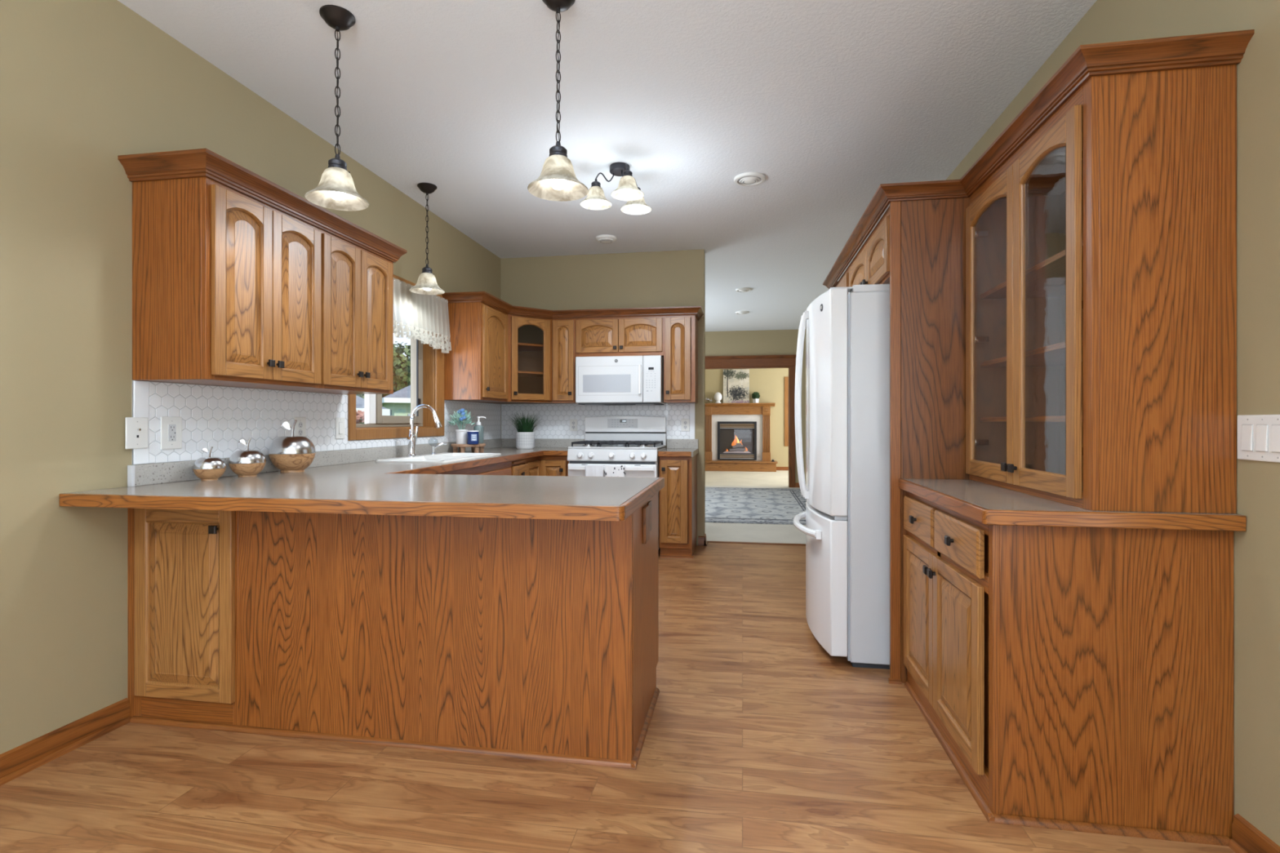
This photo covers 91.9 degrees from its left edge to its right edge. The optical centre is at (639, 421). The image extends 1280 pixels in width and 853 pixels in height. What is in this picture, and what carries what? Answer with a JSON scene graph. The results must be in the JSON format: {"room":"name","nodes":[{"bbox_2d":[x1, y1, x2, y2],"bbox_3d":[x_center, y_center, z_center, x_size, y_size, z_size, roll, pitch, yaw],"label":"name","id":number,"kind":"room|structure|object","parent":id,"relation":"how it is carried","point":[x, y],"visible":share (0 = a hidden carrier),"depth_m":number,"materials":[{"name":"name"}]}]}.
{"room":"kitchen","nodes":[
{"label":"kitchen","id":0,"kind":"room"},
{"bbox_2d":[0,0,500,754],"bbox_3d":[-2.070,-0.220,1.965,0.130,2.700,8.400,0,0,9],"label":"wall","id":1,"kind":"structure","parent":0,"point":[85,84],"depth_m":2.18,"materials":[{"name":"beige paint"}]},
{"bbox_2d":[0,697,131,786],"bbox_3d":[-2.303,1.087,0.073,0.028,0.085,4.592,0,0,9],"label":"baseboard","id":2,"kind":"structure","parent":1,"relation":"attached to","point":[15,762],"depth_m":2.10,"materials":[{"name":"brown wood"}]},
{"bbox_2d":[132,177,321,388],"bbox_3d":[-1.706,-0.543,2.639,0.367,0.770,0.625,0,0,9],"label":"upper cabinet","id":3,"kind":"object","parent":1,"relation":"attached to","point":[227,282],"visible":0.98,"depth_m":2.36,"materials":[{"name":"brown wood"}]},
{"bbox_2d":[132,380,501,464],"bbox_3d":[-1.637,-0.001,4.156,0.008,0.332,3.641,0,0,9],"label":"tile backsplash","id":4,"kind":"structure","parent":1,"relation":"attached to","point":[218,417],"depth_m":2.88,"materials":[{"name":"grey tile"}]},
{"bbox_2d":[124,417,147,448],"bbox_3d":[-1.921,0.044,2.366,0.013,0.120,0.088,0,0,9],"label":"jack plate","id":5,"kind":"object","parent":4,"relation":"attached to","point":[135,428],"visible":1,"depth_m":2.36,"materials":[{"name":"white plastic"}]},
{"bbox_2d":[160,416,182,449],"bbox_3d":[-1.900,0.046,2.510,0.008,0.132,0.094,0,0,9],"label":"wall outlet","id":6,"kind":"object","parent":4,"relation":"attached to","point":[171,427],"visible":1,"depth_m":2.50,"materials":[{"name":"white plastic"}]},
{"bbox_2d":[168,424,176,441],"bbox_3d":[-1.898,0.046,2.510,0.003,0.068,0.034,0,0,9],"label":"receptacle","id":7,"kind":"object","parent":6,"relation":"attached to","point":[171,428],"depth_m":2.51,"materials":[{"name":"grey plastic"}]},
{"bbox_2d":[293,417,306,436],"bbox_3d":[-1.780,0.038,3.239,0.008,0.122,0.086,0,0,9],"label":"wall outlet","id":8,"kind":"object","parent":4,"relation":"attached to","point":[300,426],"visible":0.84,"depth_m":3.24,"materials":[{"name":"white plastic"}]},
{"bbox_2d":[297,422,302,435],"bbox_3d":[-1.777,0.038,3.239,0.003,0.072,0.033,0,0,9],"label":"receptacle","id":9,"kind":"object","parent":8,"relation":"attached to","point":[300,424],"depth_m":3.24,"materials":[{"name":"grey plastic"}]},
{"bbox_2d":[335,417,344,439],"bbox_3d":[-1.724,0.038,3.564,0.011,0.122,0.080,0,0,9],"label":"light switch","id":10,"kind":"object","parent":4,"relation":"attached to","point":[340,422],"visible":1,"depth_m":3.55,"materials":[{"name":"white plastic"}]},
{"bbox_2d":[262,228,393,394],"bbox_3d":[-1.603,-0.543,3.258,0.367,0.770,0.631,0,0,9],"label":"upper cabinet","id":11,"kind":"object","parent":1,"relation":"attached to","point":[357,282],"visible":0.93,"depth_m":3.17,"materials":[{"name":"brown wood"}]},
{"bbox_2d":[117,148,407,262],"bbox_3d":[-1.650,-0.953,2.949,0.377,0.079,1.364,0,0,9],"label":"crown molding","id":12,"kind":"structure","parent":11,"relation":"attached to","point":[198,162],"depth_m":2.46,"materials":[{"name":"brown wood"}]},
{"bbox_2d":[346,274,444,440],"bbox_3d":[-1.685,-0.432,4.232,0.148,1.089,1.176,0,0,9],"label":"window","id":13,"kind":"structure","parent":1,"relation":"in","point":[427,362],"depth_m":4.58,"materials":[{"name":"brown wood"}]},
{"bbox_2d":[393,277,451,353],"bbox_3d":[-1.559,-0.727,4.216,0.054,0.417,1.130,0,0,9],"label":"valance","id":14,"kind":"object","parent":13,"relation":"hanging from","point":[426,313],"visible":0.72,"depth_m":4.33,"materials":[{"name":"white fabric"}]},
{"bbox_2d":[444,302,507,402],"bbox_3d":[-1.312,-0.550,5.052,0.357,0.764,0.555,0,0,9],"label":"upper cabinet","id":15,"kind":"object","parent":1,"relation":"attached to","point":[476,365],"visible":0.94,"depth_m":4.79,"materials":[{"name":"brown wood"}]},
{"bbox_2d":[484,314,560,404],"bbox_3d":[-1.091,-0.550,5.606,0.608,0.764,0.611,0,0,9],"label":"upper cabinet","id":16,"kind":"object","parent":1,"relation":"attached to","point":[529,338],"visible":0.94,"depth_m":5.52,"materials":[{"name":"brown wood"}]},
{"bbox_2d":[518,342,543,351],"bbox_3d":[-1.091,-0.677,5.607,0.570,0.018,0.573,0,0,9],"label":"shelf","id":17,"kind":"object","parent":16,"relation":"attached to","point":[522,347],"depth_m":5.63,"materials":[{"name":"brown wood"}]},
{"bbox_2d":[518,370,543,377],"bbox_3d":[-1.091,-0.432,5.607,0.570,0.018,0.573,0,0,9],"label":"shelf","id":18,"kind":"object","parent":16,"relation":"attached to","point":[521,374],"depth_m":5.54,"materials":[{"name":"brown wood"}]},
{"bbox_2d":[500,248,705,545],"bbox_3d":[-0.367,-0.220,5.869,1.953,2.700,0.140,0,0,9],"label":"wall","id":19,"kind":"structure","parent":0,"point":[668,278],"depth_m":5.77,"materials":[{"name":"beige paint"}]},
{"bbox_2d":[551,318,577,404],"bbox_3d":[-0.664,-0.550,5.670,0.213,0.764,0.349,0,0,9],"label":"upper cabinet","id":20,"kind":"object","parent":19,"relation":"attached to","point":[563,358],"visible":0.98,"depth_m":5.53,"materials":[{"name":"brown wood"}]},
{"bbox_2d":[501,403,694,439],"bbox_3d":[-0.416,-0.001,5.801,1.862,0.332,0.009,0,0,9],"label":"tile backsplash","id":21,"kind":"structure","parent":19,"relation":"attached to","point":[555,424],"depth_m":5.83,"materials":[{"name":"grey tile"}]},
{"bbox_2d":[569,419,577,431],"bbox_3d":[-0.626,0.034,5.828,0.072,0.112,0.008,0,0,9],"label":"wall outlet","id":22,"kind":"object","parent":21,"relation":"attached to","point":[573,423],"visible":1,"depth_m":5.83,"materials":[{"name":"white plastic"}]},
{"bbox_2d":[681,418,689,431],"bbox_3d":[0.415,0.032,5.655,0.076,0.115,0.008,0,0,9],"label":"wall outlet","id":23,"kind":"object","parent":21,"relation":"attached to","point":[685,422],"visible":1,"depth_m":5.65,"materials":[{"name":"white plastic"}]},
{"bbox_2d":[574,315,663,357],"bbox_3d":[-0.166,-0.753,5.588,0.797,0.357,0.349,0,0,9],"label":"upper cabinet","id":24,"kind":"object","parent":19,"relation":"attached to","point":[624,335],"visible":0.93,"depth_m":5.44,"materials":[{"name":"brown wood"}]},
{"bbox_2d":[575,355,666,405],"bbox_3d":[-0.165,-0.355,5.539,0.756,0.426,0.420,0,0,9],"label":"microwave","id":25,"kind":"object","parent":24,"relation":"attached to","point":[606,380],"visible":0.98,"depth_m":5.37,"materials":[{"name":"white metal"}]},
{"bbox_2d":[663,315,697,403],"bbox_3d":[0.363,-0.550,5.500,0.275,0.764,0.349,0,0,9],"label":"upper cabinet","id":26,"kind":"object","parent":19,"relation":"attached to","point":[680,332],"visible":0.99,"depth_m":5.36,"materials":[{"name":"brown wood"}]},
{"bbox_2d":[441,291,703,320],"bbox_3d":[-0.513,-0.954,5.291,2.296,0.068,0.689,0,0,-19],"label":"crown molding","id":27,"kind":"structure","parent":26,"relation":"attached to","point":[484,297],"depth_m":5.37,"materials":[{"name":"brown wood"}]},
{"bbox_2d":[697,533,707,546],"bbox_3d":[0.583,1.087,5.705,0.081,0.085,0.154,0,0,9],"label":"baseboard","id":28,"kind":"structure","parent":19,"relation":"attached to","point":[702,540],"depth_m":5.63,"materials":[{"name":"brown wood"}]},
{"bbox_2d":[706,540,805,545],"bbox_3d":[1.425,1.126,5.673,1.648,0.008,0.040,0,0,9],"label":"trim","id":29,"kind":"structure","parent":19,"relation":"attached to","point":[707,540],"depth_m":5.72,"materials":[{"name":"brown wood"}]},
{"bbox_2d":[117,0,1097,331],"bbox_3d":[0.981,-1.620,5.924,7.440,0.100,17.450,0,0,9],"label":"ceiling","id":30,"kind":"structure","parent":0,"point":[833,102],"depth_m":3.02,"materials":[{"name":"white paint"}]},
{"bbox_2d":[304,4,368,210],"bbox_3d":[-1.170,-1.211,2.393,0.224,0.718,0.224,0,0,-8],"label":"pendant light","id":31,"kind":"object","parent":30,"relation":"hanging from","point":[335,189],"visible":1,"depth_m":2.38,"materials":[{"name":"white glass"}]},
{"bbox_2d":[328,153,350,173],"bbox_3d":[-1.167,-1.000,2.389,0.077,0.070,0.076,0,0,-8],"label":"socket","id":32,"kind":"object","parent":31,"relation":"attached to","point":[336,164],"depth_m":2.36,"materials":[{"name":"grey metal"}]},
{"bbox_2d":[408,182,444,294],"bbox_3d":[-1.419,-1.218,4.128,0.224,0.703,0.224,0,0,-8],"label":"pendant light","id":33,"kind":"object","parent":30,"relation":"hanging from","point":[426,284],"visible":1,"depth_m":4.10,"materials":[{"name":"white glass"}]},
{"bbox_2d":[422,264,433,274],"bbox_3d":[-1.417,-1.015,4.123,0.077,0.070,0.076,0,0,-8],"label":"socket","id":34,"kind":"object","parent":33,"relation":"attached to","point":[425,270],"depth_m":4.10,"materials":[{"name":"grey metal"}]},
{"bbox_2d":[527,0,588,201],"bbox_3d":[-0.302,-1.211,2.284,0.224,0.718,0.224,0,0,-8],"label":"pendant light","id":35,"kind":"object","parent":30,"relation":"hanging from","point":[557,180],"visible":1,"depth_m":2.28,"materials":[{"name":"white glass"}]},
{"bbox_2d":[549,141,567,157],"bbox_3d":[-0.299,-1.000,2.280,0.077,0.070,0.076,0,0,-8],"label":"socket","id":36,"kind":"object","parent":35,"relation":"attached to","point":[556,151],"depth_m":2.26,"materials":[{"name":"grey metal"}]},
{"bbox_2d":[595,234,616,243],"bbox_3d":[-0.290,-1.553,5.288,0.180,0.034,0.180,0,0,9],"label":"smoke detector","id":37,"kind":"object","parent":30,"relation":"attached to","point":[605,238],"visible":1,"depth_m":5.24,"materials":[{"name":"white plastic"}]},
{"bbox_2d":[580,162,651,214],"bbox_3d":[-0.100,-1.456,3.837,0.455,0.228,0.425,0,0,40],"label":"ceiling light","id":38,"kind":"object","parent":30,"relation":"attached to","point":[628,189],"visible":1,"depth_m":3.78,"materials":[{"name":"white glass"}]},
{"bbox_2d":[591,178,602,188],"bbox_3d":[-0.271,-1.473,3.827,0.068,0.062,0.067,0,0,9],"label":"socket","id":39,"kind":"object","parent":38,"relation":"attached to","point":[595,184],"depth_m":3.81,"materials":[{"name":"grey metal"}]},
{"bbox_2d":[622,168,632,176],"bbox_3d":[-0.072,-1.473,3.662,0.068,0.062,0.067,0,0,9],"label":"socket","id":40,"kind":"object","parent":38,"relation":"attached to","point":[626,173],"depth_m":3.64,"materials":[{"name":"grey metal"}]},
{"bbox_2d":[735,287,751,292],"bbox_3d":[1.232,-1.556,7.347,0.190,0.028,0.190,0,0,9],"label":"ceiling vent","id":41,"kind":"object","parent":30,"relation":"in","point":[742,289],"visible":1,"depth_m":7.30,"materials":[{"name":"white plastic"}]},
{"bbox_2d":[733,172,765,186],"bbox_3d":[0.707,-1.556,3.993,0.200,0.028,0.200,0,0,9],"label":"recessed light","id":42,"kind":"object","parent":30,"relation":"in","point":[747,179],"visible":1,"depth_m":3.96,"materials":[{"name":"white plastic"}]},
{"bbox_2d":[0,470,1235,852],"bbox_3d":[0.989,1.188,5.969,7.200,0.124,17.300,0,0,9],"label":"floor","id":43,"kind":"structure","parent":0,"point":[759,739],"depth_m":1.94,"materials":[{"name":"laminate"}]},
{"bbox_2d":[127,492,658,760],"bbox_3d":[-0.934,0.709,2.482,1.941,0.842,0.689,0,0,9],"label":"base cabinet","id":44,"kind":"object","parent":43,"relation":"on","point":[519,634],"visible":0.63,"depth_m":2.17,"materials":[{"name":"brown wood"}]},
{"bbox_2d":[59,439,664,520],"bbox_3d":[-0.694,0.227,3.870,1.958,0.122,3.906,0,0,9],"label":"countertop","id":45,"kind":"structure","parent":44,"relation":"on","point":[344,482],"depth_m":2.27,"materials":[{"name":"stone"}]},
{"bbox_2d":[192,446,226,480],"bbox_3d":[-1.805,0.175,2.595,0.115,0.141,0.115,0,0,-32],"label":"apple ornament","id":46,"kind":"object","parent":45,"relation":"on","point":[206,468],"visible":1,"depth_m":2.56,"materials":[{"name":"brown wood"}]},
{"bbox_2d":[192,467,226,480],"bbox_3d":[-1.805,0.221,2.595,0.114,0.049,0.114,0,0,-32],"label":"wooden bowl","id":47,"kind":"object","parent":46,"relation":"attached to","point":[203,473],"depth_m":2.56,"materials":[{"name":"brown wood"}]},
{"bbox_2d":[228,437,266,476],"bbox_3d":[-1.760,0.159,2.775,0.142,0.173,0.142,0,0,-32],"label":"apple ornament","id":48,"kind":"object","parent":45,"relation":"on","point":[243,463],"visible":1,"depth_m":2.73,"materials":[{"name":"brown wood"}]},
{"bbox_2d":[228,462,266,476],"bbox_3d":[-1.760,0.215,2.775,0.140,0.060,0.140,0,0,-32],"label":"wooden bowl","id":49,"kind":"object","parent":48,"relation":"attached to","point":[241,468],"depth_m":2.73,"materials":[{"name":"brown wood"}]},
{"bbox_2d":[268,419,315,472],"bbox_3d":[-1.695,0.118,3.018,0.202,0.255,0.202,0,0,-32],"label":"apple ornament","id":50,"kind":"object","parent":45,"relation":"on","point":[288,454],"visible":1,"depth_m":2.95,"materials":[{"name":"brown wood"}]},
{"bbox_2d":[268,453,315,472],"bbox_3d":[-1.695,0.201,3.018,0.200,0.090,0.200,0,0,-32],"label":"wooden bowl","id":51,"kind":"object","parent":50,"relation":"attached to","point":[285,462],"depth_m":2.95,"materials":[{"name":"brown wood"}]},
{"bbox_2d":[406,404,441,457],"bbox_3d":[-1.429,0.059,4.121,0.240,0.349,0.098,0,0,9],"label":"faucet","id":52,"kind":"object","parent":45,"relation":"on","point":[412,436],"visible":1,"depth_m":4.10,"materials":[{"name":"silver metal"}]},
{"bbox_2d":[374,452,501,462],"bbox_3d":[-1.321,0.332,4.172,0.460,0.198,0.920,0,0,9],"label":"sink","id":53,"kind":"object","parent":45,"relation":"in","point":[445,457],"visible":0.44,"depth_m":4.15,"materials":[{"name":"white"}]},
{"bbox_2d":[428,440,447,454],"bbox_3d":[-1.455,0.173,4.434,0.066,0.120,0.135,0,0,31],"label":"dispenser","id":54,"kind":"object","parent":53,"relation":"on","point":[442,443],"visible":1,"depth_m":4.41,"materials":[{"name":"silver metal"}]},
{"bbox_2d":[451,443,485,453],"bbox_3d":[-1.355,0.210,4.887,0.264,0.070,0.264,0,0,9],"label":"tray","id":55,"kind":"object","parent":45,"relation":"on","point":[475,448],"visible":0.85,"depth_m":4.81,"materials":[{"name":"brown wood"}]},
{"bbox_2d":[447,408,475,444],"bbox_3d":[-1.393,0.036,4.837,0.210,0.277,0.210,0,0,9],"label":"potted plant","id":56,"kind":"object","parent":55,"relation":"on","point":[461,434],"visible":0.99,"depth_m":4.80,"materials":[{"name":"green plant"}]},
{"bbox_2d":[466,430,479,444],"bbox_3d":[-1.294,0.123,4.794,0.090,0.104,0.090,0,0,9],"label":"candle jar","id":57,"kind":"object","parent":55,"relation":"on","point":[473,436],"visible":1,"depth_m":4.76,"materials":[{"name":"blue glass"}]},
{"bbox_2d":[473,425,483,443],"bbox_3d":[-1.285,0.102,4.928,0.076,0.146,0.076,0,0,9],"label":"bottle","id":58,"kind":"object","parent":55,"relation":"on","point":[480,428],"depth_m":4.90,"materials":[{"name":"grey glass"}]},
{"bbox_2d":[473,416,485,443],"bbox_3d":[-1.276,0.067,4.927,0.094,0.216,0.076,0,0,9],"label":"soap dispenser","id":59,"kind":"object","parent":55,"relation":"on","point":[478,427],"visible":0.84,"depth_m":4.91,"materials":[{"name":"grey glass"}]},
{"bbox_2d":[508,411,543,448],"bbox_3d":[-1.034,0.072,5.589,0.387,0.346,0.382,0,0,-8],"label":"potted plant","id":60,"kind":"object","parent":45,"relation":"on","point":[525,435],"visible":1,"depth_m":5.51,"materials":[{"name":"green plant"}]},
{"bbox_2d":[129,687,659,769],"bbox_3d":[-0.917,1.121,2.455,1.928,0.018,0.586,0,0,9],"label":"trim","id":61,"kind":"structure","parent":44,"relation":"attached to","point":[588,761],"depth_m":2.16,"materials":[{"name":"brown wood"}]},
{"bbox_2d":[642,500,651,543],"bbox_3d":[0.031,0.377,2.333,0.012,0.133,0.193,0,0,9],"label":"wall outlet","id":62,"kind":"object","parent":44,"relation":"attached to","point":[646,510],"visible":1,"depth_m":2.26,"materials":[{"name":"brown plastic"}]},
{"bbox_2d":[435,461,511,475],"bbox_3d":[-1.323,0.709,4.101,0.640,0.842,1.100,0,0,9],"label":"base cabinet","id":63,"kind":"object","parent":43,"relation":"on","point":[500,468],"visible":0.05,"depth_m":4.18,"materials":[{"name":"brown wood"}]},
{"bbox_2d":[510,458,528,475],"bbox_3d":[-1.206,0.709,4.812,0.640,0.842,0.340,0,0,9],"label":"base cabinet","id":64,"kind":"object","parent":43,"relation":"on","point":[518,467],"visible":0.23,"depth_m":4.74,"materials":[{"name":"brown wood"}]},
{"bbox_2d":[526,455,568,475],"bbox_3d":[-1.001,0.709,5.426,0.844,0.842,0.938,0,0,9],"label":"base cabinet","id":65,"kind":"object","parent":43,"relation":"on","point":[543,465],"visible":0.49,"depth_m":5.26,"materials":[{"name":"brown wood"}]},
{"bbox_2d":[567,415,666,551],"bbox_3d":[-0.186,0.538,5.399,0.756,1.184,0.688,0,0,9],"label":"range","id":66,"kind":"object","parent":43,"relation":"on","point":[634,442],"visible":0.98,"depth_m":5.19,"materials":[{"name":"white metal"}]},
{"bbox_2d":[584,464,604,476],"bbox_3d":[-0.376,0.514,5.087,0.161,0.313,0.036,0,0,9],"label":"dish towel","id":67,"kind":"object","parent":66,"relation":"hanging from","point":[591,470],"visible":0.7,"depth_m":5.07,"materials":[{"name":"white fabric"}]},
{"bbox_2d":[568,463,657,477],"bbox_3d":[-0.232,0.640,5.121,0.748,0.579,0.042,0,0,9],"label":"oven","id":68,"kind":"object","parent":66,"relation":"in","point":[571,473],"depth_m":5.08,"materials":[{"name":"white metal"}]},
{"bbox_2d":[604,465,625,476],"bbox_3d":[-0.202,0.524,5.059,0.173,0.333,0.036,0,0,9],"label":"dish towel","id":69,"kind":"object","parent":66,"relation":"hanging from","point":[610,470],"visible":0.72,"depth_m":5.04,"materials":[{"name":"white fabric"}]},
{"bbox_2d":[568,444,665,448],"bbox_3d":[-0.186,0.219,5.401,0.756,0.014,0.565,0,0,9],"label":"cooktop","id":70,"kind":"object","parent":66,"relation":"in","point":[580,446],"depth_m":5.16,"materials":[{"name":"white metal"}]},
{"bbox_2d":[658,453,697,558],"bbox_3d":[0.342,0.709,5.366,0.284,0.842,0.617,0,0,9],"label":"base cabinet","id":71,"kind":"object","parent":43,"relation":"on","point":[677,500],"visible":0.96,"depth_m":5.10,"materials":[{"name":"brown wood"}]},
{"bbox_2d":[657,439,697,457],"bbox_3d":[0.340,0.224,5.370,0.290,0.128,0.608,0,0,9],"label":"countertop","id":72,"kind":"structure","parent":71,"relation":"on","point":[675,447],"depth_m":5.63,"materials":[{"name":"stone"}]},
{"bbox_2d":[705,403,777,471],"bbox_3d":[2.221,0.351,14.176,1.800,1.550,0.500,0,0,9],"label":"fireplace","id":73,"kind":"object","parent":43,"relation":"on","point":[737,435],"visible":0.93,"depth_m":14.32,"materials":[{"name":"brown wood"}]},
{"bbox_2d":[714,392,721,403],"bbox_3d":[1.814,-0.552,14.377,0.182,0.255,0.182,0,0,9],"label":"sculpture","id":74,"kind":"object","parent":73,"relation":"on","point":[717,396],"visible":0.99,"depth_m":14.31,"materials":[{"name":"white ceramic"}]},
{"bbox_2d":[723,368,749,403],"bbox_3d":[2.234,-0.819,14.374,0.600,0.789,0.086,0,0,9],"label":"canvas painting","id":75,"kind":"object","parent":73,"relation":"on","point":[735,382],"visible":1,"depth_m":14.36},
{"bbox_2d":[705,403,775,406],"bbox_3d":[2.244,-0.387,14.319,1.720,0.075,0.210,0,0,9],"label":"mantel shelf","id":76,"kind":"object","parent":73,"relation":"attached to","point":[706,404],"depth_m":14.24,"materials":[{"name":"brown wood"}]},
{"bbox_2d":[751,391,759,403],"bbox_3d":[2.665,-0.557,14.232,0.194,0.264,0.191,0,0,9],"label":"potted plant","id":77,"kind":"object","parent":73,"relation":"on","point":[755,396],"visible":1,"depth_m":14.19,"materials":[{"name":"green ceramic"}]},
{"bbox_2d":[705,487,806,524],"bbox_3d":[0.887,1.121,8.722,3.200,0.010,3.640,0,0,9],"label":"area rug","id":78,"kind":"object","parent":43,"relation":"on","point":[722,504],"visible":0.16,"depth_m":8.20,"materials":[{"name":"grey carpet"}]},
{"bbox_2d":[793,284,889,669],"bbox_3d":[1.281,0.252,3.237,0.930,1.756,0.905,0,0,9],"label":"refrigerator","id":79,"kind":"object","parent":43,"relation":"on","point":[846,489],"visible":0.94,"depth_m":2.84,"materials":[{"name":"white metal"}]},
{"bbox_2d":[834,263,850,294],"bbox_3d":[1.636,0.085,4.058,0.700,2.090,0.738,0,0,9],"label":"pantry cabinet","id":80,"kind":"object","parent":43,"relation":"on","point":[843,282],"visible":0.07,"depth_m":3.87,"materials":[{"name":"brown wood"}]},
{"bbox_2d":[888,197,968,684],"bbox_3d":[1.411,0.085,2.631,0.677,2.090,0.036,0,0,9],"label":"end panel","id":81,"kind":"object","parent":43,"relation":"on","point":[927,237],"visible":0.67,"depth_m":2.66,"materials":[{"name":"brown wood"}]},
{"bbox_2d":[903,491,1233,839],"bbox_3d":[1.351,0.709,2.166,0.645,0.842,0.925,0,0,9],"label":"base cabinet","id":82,"kind":"object","parent":43,"relation":"on","point":[1078,674],"visible":0.89,"depth_m":1.72,"materials":[{"name":"brown wood"}]},
{"bbox_2d":[904,681,1230,846],"bbox_3d":[1.353,1.121,2.147,0.599,0.018,0.921,0,0,9],"label":"trim","id":83,"kind":"structure","parent":82,"relation":"attached to","point":[1168,835],"depth_m":1.72,"materials":[{"name":"brown wood"}]},
{"bbox_2d":[898,478,1246,531],"bbox_3d":[1.352,0.267,2.145,0.636,0.042,0.964,0,0,9],"label":"countertop","id":84,"kind":"structure","parent":82,"relation":"on","point":[985,504],"depth_m":1.71,"materials":[{"name":"wood"}]},
{"bbox_2d":[965,64,1236,513],"bbox_3d":[1.474,-0.354,2.143,0.395,1.201,0.934,0,0,9],"label":"cabinet","id":85,"kind":"object","parent":84,"relation":"on","point":[1101,254],"visible":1,"depth_m":1.70,"materials":[{"name":"brown wood"}]},
{"bbox_2d":[980,240,1083,299],"bbox_3d":[1.506,-0.523,2.138,0.303,0.019,0.890,0,0,9],"label":"shelf","id":86,"kind":"object","parent":85,"relation":"attached to","point":[1046,280],"depth_m":2.31,"materials":[{"name":"brown wood"}]},
{"bbox_2d":[980,337,1083,367],"bbox_3d":[1.506,-0.238,2.138,0.303,0.019,0.890,0,0,9],"label":"shelf","id":87,"kind":"object","parent":85,"relation":"attached to","point":[1053,355],"depth_m":2.29,"materials":[{"name":"brown wood"}]},
{"bbox_2d":[980,415,1083,422],"bbox_3d":[1.506,-0.009,2.138,0.303,0.019,0.890,0,0,9],"label":"shelf","id":88,"kind":"object","parent":85,"relation":"attached to","point":[983,418],"depth_m":2.15,"materials":[{"name":"brown wood"}]},
{"bbox_2d":[705,368,788,466],"bbox_3d":[2.397,-0.220,14.468,7.200,2.700,0.130,0,0,9],"label":"wall","id":89,"kind":"structure","parent":0,"point":[769,383],"depth_m":14.29,"materials":[{"name":"beige paint"}]},
{"bbox_2d":[776,466,788,470],"bbox_3d":[4.536,1.087,14.040,2.840,0.085,0.014,0,0,9],"label":"baseboard","id":90,"kind":"structure","parent":89,"relation":"attached to","point":[777,468],"depth_m":14.24,"materials":[{"name":"brown wood"}]},
{"bbox_2d":[784,376,788,446],"bbox_3d":[3.761,-0.230,14.227,0.866,1.600,0.140,0,0,9],"label":"window","id":91,"kind":"structure","parent":89,"relation":"in","point":[786,379],"depth_m":14.22,"materials":[{"name":"brown wood"}]},
{"bbox_2d":[705,328,805,482],"bbox_3d":[1.288,-0.220,10.850,3.851,2.700,0.130,0,0,9],"label":"wall","id":92,"kind":"structure","parent":0,"point":[768,342],"depth_m":10.64,"materials":[{"name":"beige paint"}]},
{"bbox_2d":[705,354,796,368],"bbox_3d":[1.222,-1.029,10.831,2.970,0.212,0.190,0,0,9],"label":"trim","id":93,"kind":"structure","parent":92,"relation":"attached to","point":[748,362],"depth_m":10.65,"materials":[{"name":"brown wood"}]},
{"bbox_2d":[788,365,795,487],"bbox_3d":[1.237,0.092,10.848,2.875,2.075,0.152,0,0,9],"label":"trim","id":94,"kind":"structure","parent":92,"relation":"attached to","point":[791,369],"depth_m":10.55,"materials":[{"name":"brown wood"}]},
{"bbox_2d":[945,0,1279,846],"bbox_3d":[2.019,-0.220,3.847,0.120,2.700,13.450,0,0,9],"label":"wall","id":95,"kind":"structure","parent":0,"point":[1256,549],"depth_m":1.60,"materials":[{"name":"beige paint"}]},
{"bbox_2d":[848,205,889,286],"bbox_3d":[1.489,-0.802,3.172,0.700,0.315,1.055,0,0,9],"label":"upper cabinet","id":96,"kind":"object","parent":95,"relation":"attached to","point":[871,264],"visible":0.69,"depth_m":2.98,"materials":[{"name":"brown wood"}]},
{"bbox_2d":[822,29,1254,289],"bbox_3d":[1.462,-0.982,3.066,0.723,0.060,2.860,0,0,9],"label":"crown molding","id":97,"kind":"structure","parent":96,"relation":"attached to","point":[1223,48],"depth_m":1.81,"materials":[{"name":"brown wood"}]},
{"bbox_2d":[1228,813,1279,852],"bbox_3d":[1.214,1.087,-0.562,0.028,0.085,4.488,0,0,9],"label":"baseboard","id":98,"kind":"structure","parent":95,"relation":"attached to","point":[1246,837],"depth_m":1.60,"materials":[{"name":"brown wood"}]},
{"bbox_2d":[1237,414,1279,462],"bbox_3d":[1.574,0.042,1.564,0.011,0.118,0.166,0,0,9],"label":"light switch","id":99,"kind":"object","parent":95,"relation":"attached to","point":[1258,435],"visible":1,"depth_m":1.57,"materials":[{"name":"white plastic"}]},
{"label":"outside","id":100,"kind":"structure","parent":0,"visible":0},
{"bbox_3d":[-30.012,1.930,40.449,67.562,0.200,110.000,0,0,9],"label":"lawn","id":101,"kind":"structure","parent":100,"visible":0},
{"bbox_2d":[355,409,364,423],"bbox_3d":[-5.422,0.806,11.940,1.193,2.050,1.238,0,0,9],"label":"flowering shrub","id":102,"kind":"object","parent":101,"relation":"on","point":[359,414],"visible":0.04,"depth_m":11.72,"materials":[{"name":"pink plant"}]},
{"bbox_2d":[355,395,390,419],"bbox_3d":[-10.141,-0.170,14.046,6.040,4.000,6.040,0,0,9],"label":"garage","id":103,"kind":"structure","parent":101,"relation":"on","point":[359,401],"depth_m":15.84,"materials":[{"name":"white"}]},
{"bbox_2d":[355,342,410,406],"bbox_3d":[-15.380,-1.521,38.501,5.530,6.713,5.235,0,0,9],"label":"tree","id":104,"kind":"object","parent":101,"relation":"on","point":[402,363],"visible":0.22,"depth_m":37.09,"materials":[{"name":"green plant"}]},
{"bbox_2d":[382,385,410,416],"bbox_3d":[-5.151,-0.120,25.870,10.740,3.900,4.940,0,0,-27],"label":"house","id":105,"kind":"structure","parent":101,"relation":"on","point":[398,402],"depth_m":21.80,"materials":[{"name":"green"}]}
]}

